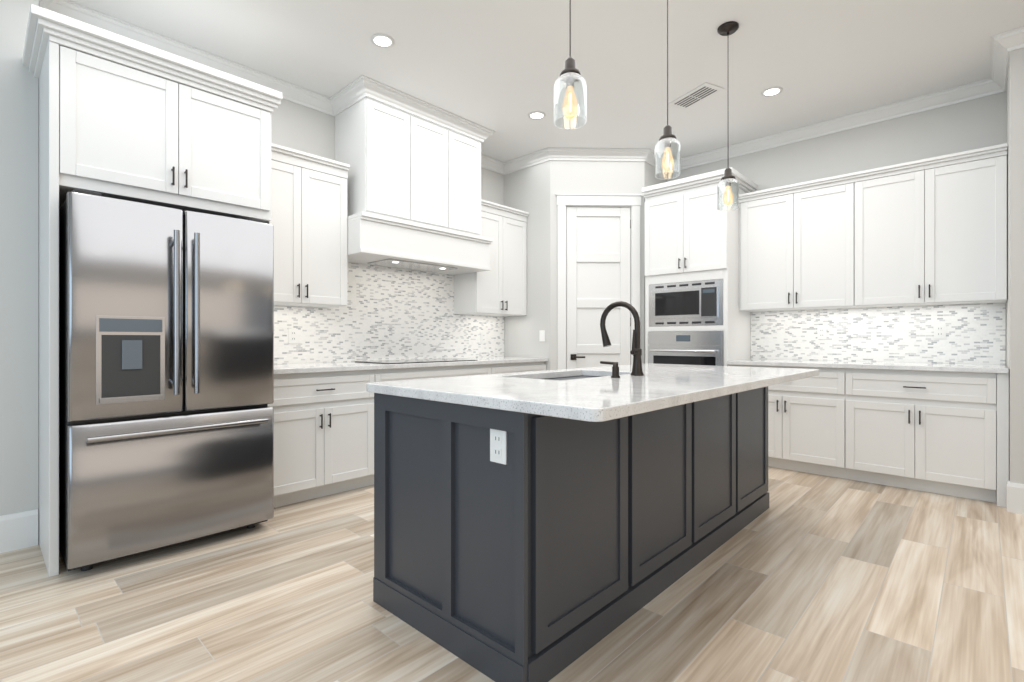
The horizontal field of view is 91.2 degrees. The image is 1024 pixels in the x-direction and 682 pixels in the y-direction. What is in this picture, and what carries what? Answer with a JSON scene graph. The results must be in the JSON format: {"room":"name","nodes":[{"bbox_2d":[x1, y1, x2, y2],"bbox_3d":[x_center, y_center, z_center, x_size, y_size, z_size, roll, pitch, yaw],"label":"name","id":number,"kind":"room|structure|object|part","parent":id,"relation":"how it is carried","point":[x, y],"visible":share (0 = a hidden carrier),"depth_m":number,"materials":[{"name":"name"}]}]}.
{"room":"kitchen","nodes":[
{"label":"kitchen","id":0,"kind":"room"},
{"bbox_2d":[0,0,503,543],"bbox_3d":[-2.091,-0.427,3.514,0.400,3.065,8.660,0,0,43],"label":"wall","id":1,"kind":"structure","parent":0,"point":[302,128],"depth_m":2.67,"materials":[{"name":"grey paint"}]},
{"bbox_2d":[42,32,277,223],"bbox_3d":[-2.076,-1.077,2.975,0.758,0.685,0.976,0,0,43],"label":"upper cabinet","id":2,"kind":"object","parent":1,"relation":"attached to","point":[114,126],"depth_m":2.62,"materials":[{"name":"white wood"}]},
{"bbox_2d":[272,148,349,307],"bbox_3d":[-1.644,-0.788,3.734,0.348,1.045,0.722,0,0,43],"label":"upper cabinet","id":3,"kind":"object","parent":1,"relation":"attached to","point":[312,261],"depth_m":3.67,"materials":[{"name":"white wood"}]},
{"bbox_2d":[230,259,504,365],"bbox_3d":[-1.049,-0.238,4.608,0.018,0.842,2.812,0,0,43],"label":"backsplash","id":4,"kind":"structure","parent":1,"relation":"attached to","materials":[{"name":"tile"}]},
{"bbox_2d":[334,97,417,223],"bbox_3d":[-1.134,-1.457,4.167,0.498,1.004,0.463,0,0,43],"label":"upper cabinet","id":5,"kind":"object","parent":1,"relation":"attached to","point":[378,141],"depth_m":3.98,"materials":[{"name":"white wood"}]},
{"bbox_2d":[326,85,493,275],"bbox_3d":[-0.850,-1.303,4.425,0.558,1.310,1.372,0,0,43],"label":"hood","id":6,"kind":"object","parent":1,"relation":"attached to","point":[413,201],"depth_m":4.14,"materials":[{"name":"white wood"}]},
{"bbox_2d":[346,212,489,275],"bbox_3d":[-0.868,-0.807,4.429,0.528,0.246,1.351,0,0,43],"label":"range hood","id":7,"kind":"object","parent":1,"relation":"attached to","point":[400,244],"depth_m":4.15,"materials":[{"name":"white wood"}]},
{"bbox_2d":[418,117,457,231],"bbox_3d":[-0.880,-1.457,4.438,0.498,1.004,0.524,0,0,43],"label":"upper cabinet","id":8,"kind":"object","parent":1,"relation":"attached to","point":[437,144],"depth_m":4.33,"materials":[{"name":"white wood"}]},
{"bbox_2d":[458,133,481,235],"bbox_3d":[-0.626,-1.457,4.708,0.498,1.004,0.463,0,0,43],"label":"upper cabinet","id":9,"kind":"object","parent":1,"relation":"attached to","point":[469,149],"depth_m":4.60,"materials":[{"name":"white wood"}]},
{"bbox_2d":[450,204,527,315],"bbox_3d":[-0.219,-0.798,5.252,0.348,1.065,0.736,0,0,43],"label":"upper cabinet","id":10,"kind":"object","parent":1,"relation":"attached to","point":[501,290],"depth_m":5.09,"materials":[{"name":"white wood"}]},
{"bbox_2d":[0,480,1023,552],"bbox_3d":[-0.782,1.010,1.694,4.000,0.190,7.800,0,0,43],"label":"baseboard","id":11,"kind":"structure","parent":1,"relation":"attached to","point":[19,530],"depth_m":2.67,"materials":[{"name":"white wood"}]},
{"bbox_2d":[39,0,1023,174],"bbox_3d":[-0.629,-1.909,2.004,4.200,0.099,8.460,0,0,43],"label":"crown molding","id":12,"kind":"structure","parent":1,"relation":"attached to","point":[1003,45],"depth_m":4.01,"materials":[{"name":"white wood"}]},
{"bbox_2d":[0,467,1023,681],"bbox_3d":[0.314,1.145,1.255,7.000,0.080,8.660,0,0,43],"label":"floor","id":13,"kind":"structure","parent":0,"point":[807,577],"depth_m":2.07,"materials":[{"name":"brown wood"}]},
{"bbox_2d":[59,189,273,570],"bbox_3d":[-1.996,0.205,2.876,0.954,1.800,0.904,0,0,43],"label":"fridge","id":14,"kind":"object","parent":13,"relation":"on","point":[166,374],"visible":1,"depth_m":2.51,"materials":[{"name":"grey metal"}]},
{"bbox_2d":[268,368,385,507],"bbox_3d":[-1.500,0.663,3.690,0.618,0.885,0.854,0,0,43],"label":"base cabinet","id":15,"kind":"object","parent":13,"relation":"on","point":[324,421],"depth_m":3.46,"materials":[{"name":"white wood"}]},
{"bbox_2d":[274,356,547,375],"bbox_3d":[-0.821,0.202,4.394,0.643,0.036,2.811,0,0,43],"label":"countertop","id":16,"kind":"structure","parent":15,"relation":"on","point":[335,365],"depth_m":3.95,"materials":[{"name":"white stone"}]},
{"bbox_2d":[362,356,449,363],"bbox_3d":[-0.819,0.180,4.380,0.530,0.006,0.920,0,0,43],"label":"cooktop","id":17,"kind":"object","parent":16,"relation":"in","point":[431,357],"depth_m":4.16,"materials":[{"name":"black glass"}]},
{"bbox_2d":[386,364,497,380],"bbox_3d":[-0.831,0.663,4.402,0.618,0.885,1.340,0,0,43],"label":"base cabinet","id":18,"kind":"object","parent":13,"relation":"on","point":[392,374],"depth_m":4.20,"materials":[{"name":"white wood"}]},
{"bbox_2d":[498,360,547,373],"bbox_3d":[-0.162,0.663,5.115,0.618,0.885,0.857,0,0,43],"label":"base cabinet","id":19,"kind":"object","parent":13,"relation":"on","point":[502,368],"depth_m":4.93,"materials":[{"name":"white wood"}]},
{"bbox_2d":[373,389,768,681],"bbox_3d":[0.536,0.663,2.729,0.907,0.885,2.426,0,0,43],"label":"kitchen island","id":20,"kind":"object","parent":13,"relation":"on","point":[541,526],"depth_m":1.86,"materials":[{"name":"grey wood"}]},
{"bbox_2d":[367,363,818,424],"bbox_3d":[0.649,0.201,2.635,1.180,0.037,2.488,0,0,43],"label":"island countertop","id":21,"kind":"structure","parent":20,"relation":"on","point":[618,395],"depth_m":1.93,"materials":[{"name":"white stone"}]},
{"bbox_2d":[555,373,606,380],"bbox_3d":[0.326,0.314,2.677,0.435,0.214,0.773,0,0,43],"label":"sink","id":22,"kind":"object","parent":21,"relation":"in","point":[561,375],"depth_m":3.01,"materials":[{"name":"silver metal"}]},
{"bbox_2d":[600,301,646,376],"bbox_3d":[0.569,-0.012,2.645,0.257,0.389,0.092,0,0,43],"label":"faucet","id":23,"kind":"object","parent":21,"relation":"on","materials":[{"name":"brown metal"}]},
{"bbox_2d":[646,331,745,365],"bbox_3d":[1.836,0.251,5.009,0.737,0.668,0.583,0,0,43],"label":"oven","id":24,"kind":"object","parent":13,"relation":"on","point":[712,348],"depth_m":4.75,"materials":[{"name":"silver metal"}]},
{"bbox_2d":[726,363,857,480],"bbox_3d":[2.511,0.663,4.431,0.956,0.885,0.618,0,0,43],"label":"base cabinet","id":25,"kind":"object","parent":13,"relation":"on","point":[813,421],"depth_m":4.06,"materials":[{"name":"white wood"}]},
{"bbox_2d":[858,371,1008,507],"bbox_3d":[3.126,0.663,3.853,0.972,0.885,0.618,0,0,43],"label":"base cabinet","id":26,"kind":"object","parent":13,"relation":"on","point":[939,432],"depth_m":3.56,"materials":[{"name":"white wood"}]},
{"bbox_2d":[726,359,1008,374],"bbox_3d":[2.813,0.201,4.130,1.804,0.035,0.643,0,0,43],"label":"countertop","id":27,"kind":"structure","parent":26,"relation":"on","point":[978,368],"depth_m":3.84,"materials":[{"name":"white stone"}]},
{"bbox_2d":[69,0,1023,161],"bbox_3d":[0.314,-2.000,1.255,7.000,0.080,8.660,0,0,43],"label":"ceiling","id":28,"kind":"structure","parent":0,"point":[497,66],"depth_m":3.42,"materials":[{"name":"white paint"}]},
{"bbox_2d":[371,34,393,47],"bbox_3d":[-0.846,-1.956,3.277,0.150,0.006,0.150,0,0,43],"label":"recessed light","id":29,"kind":"object","parent":28,"relation":"in","point":[382,40],"visible":1,"depth_m":3.28,"materials":[{"name":"white plastic"}]},
{"bbox_2d":[528,111,544,119],"bbox_3d":[0.217,-1.956,4.365,0.150,0.006,0.150,0,0,43],"label":"recessed light","id":30,"kind":"object","parent":28,"relation":"in","point":[536,115],"visible":1,"depth_m":4.36,"materials":[{"name":"white plastic"}]},
{"bbox_2d":[554,0,586,129],"bbox_3d":[0.228,-1.406,1.967,0.128,1.106,0.128,0,0,43],"label":"pendant light","id":31,"kind":"object","parent":28,"relation":"hanging from","point":[570,74],"visible":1,"depth_m":1.95,"materials":[{"name":"clear glass"}]},
{"bbox_3d":[0.228,-0.947,1.967,0.128,0.188,0.128,0,0,43],"label":"lamp shade","id":32,"kind":"part","parent":31,"relation":"part of","materials":[{"name":"clear glass"}]},
{"bbox_2d":[655,0,680,178],"bbox_3d":[0.793,-1.399,2.554,0.128,1.119,0.128,0,0,43],"label":"pendant light","id":33,"kind":"object","parent":28,"relation":"hanging from","point":[667,139],"visible":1,"depth_m":2.54,"materials":[{"name":"clear glass"}]},
{"bbox_3d":[0.793,-0.934,2.554,0.128,0.188,0.128,0,0,43],"label":"lamp shade","id":34,"kind":"part","parent":33,"relation":"part of","materials":[{"name":"clear glass"}]},
{"bbox_2d":[668,82,723,109],"bbox_3d":[1.471,-1.955,4.026,0.200,0.008,0.400,0,0,-27],"label":"ceiling vent","id":35,"kind":"object","parent":28,"relation":"in","point":[700,93],"visible":0.98,"depth_m":4.01,"materials":[{"name":"white metal"}]},
{"bbox_2d":[717,21,738,210],"bbox_3d":[1.354,-1.392,3.139,0.128,1.134,0.128,0,0,43],"label":"pendant light","id":36,"kind":"object","parent":28,"relation":"hanging from","point":[728,29],"visible":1,"depth_m":3.12,"materials":[{"name":"clear glass"}]},
{"bbox_3d":[1.354,-0.919,3.139,0.128,0.188,0.128,0,0,43],"label":"lamp shade","id":37,"kind":"part","parent":36,"relation":"part of","materials":[{"name":"clear glass"}]},
{"bbox_2d":[761,87,782,96],"bbox_3d":[2.048,-1.956,3.948,0.150,0.006,0.150,0,0,43],"label":"recessed light","id":38,"kind":"object","parent":28,"relation":"in","point":[771,91],"visible":1,"depth_m":3.95,"materials":[{"name":"white plastic"}]},
{"bbox_2d":[504,160,666,369],"bbox_3d":[0.819,-0.427,5.616,1.365,3.065,1.210,0,0,43],"label":"wall","id":39,"kind":"structure","parent":0,"point":[533,190],"depth_m":5.22,"materials":[{"name":"grey paint"}]},
{"bbox_2d":[539,330,544,340],"bbox_3d":[0.316,-0.045,5.252,0.072,0.116,0.009,0,0,43],"label":"light switch","id":40,"kind":"object","parent":39,"relation":"attached to","point":[541,335],"visible":1,"depth_m":5.25,"materials":[{"name":"white plastic"}]},
{"bbox_2d":[566,207,629,368],"bbox_3d":[0.900,-0.145,5.230,0.666,2.476,0.040,0,0,-2],"label":"pantry door","id":41,"kind":"structure","parent":39,"relation":"in","point":[597,261],"depth_m":5.22,"materials":[{"name":"white wood"}]},
{"bbox_2d":[571,220,630,359],"bbox_3d":[0.920,-0.185,5.203,0.451,2.140,0.472,0,0,43],"label":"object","id":42,"kind":"structure","parent":41,"relation":"attached to","point":[573,356],"depth_m":5.19,"materials":[{"name":"brown metal"}]},
{"bbox_2d":[556,193,642,369],"bbox_3d":[0.900,-0.204,5.234,0.900,2.618,0.132,0,0,-2],"label":"door frame","id":43,"kind":"structure","parent":39,"relation":"attached to","point":[632,202],"depth_m":5.18,"materials":[{"name":"white wood"}]},
{"bbox_2d":[667,92,1005,364],"bbox_3d":[3.283,-0.427,4.270,6.800,3.065,0.200,0,0,43],"label":"wall","id":44,"kind":"structure","parent":0,"point":[977,123],"depth_m":4.28,"materials":[{"name":"grey paint"}]},
{"bbox_2d":[646,279,745,326],"bbox_3d":[1.837,-0.348,5.010,0.737,0.421,0.580,0,0,43],"label":"microwave","id":45,"kind":"object","parent":44,"relation":"attached to","point":[683,302],"depth_m":4.75,"materials":[{"name":"silver metal"}]},
{"bbox_2d":[644,175,749,286],"bbox_3d":[1.841,-1.012,5.013,0.813,0.905,0.590,0,0,43],"label":"upper cabinet","id":46,"kind":"object","parent":44,"relation":"attached to","point":[687,236],"depth_m":4.76,"materials":[{"name":"white wood"}]},
{"bbox_2d":[738,175,869,314],"bbox_3d":[2.610,-0.802,4.523,0.974,1.045,0.348,0,0,43],"label":"upper cabinet","id":47,"kind":"object","parent":44,"relation":"attached to","point":[800,248],"depth_m":4.36,"materials":[{"name":"white wood"}]},
{"bbox_2d":[750,302,1005,364],"bbox_3d":[3.028,-0.048,4.358,1.804,0.462,0.018,0,0,43],"label":"backsplash","id":48,"kind":"structure","parent":44,"relation":"attached to","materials":[{"name":"tile"}]},
{"bbox_2d":[866,147,1007,310],"bbox_3d":[3.225,-0.802,3.945,0.954,1.045,0.348,0,0,43],"label":"upper cabinet","id":49,"kind":"object","parent":44,"relation":"attached to","point":[916,238],"depth_m":3.75,"materials":[{"name":"white wood"}]},
{"bbox_2d":[1006,48,1023,483],"bbox_3d":[3.503,-0.427,3.439,0.140,3.065,0.710,0,0,43],"label":"wall","id":50,"kind":"structure","parent":0,"point":[1015,228],"depth_m":3.21,"materials":[{"name":"grey paint"}]}
]}

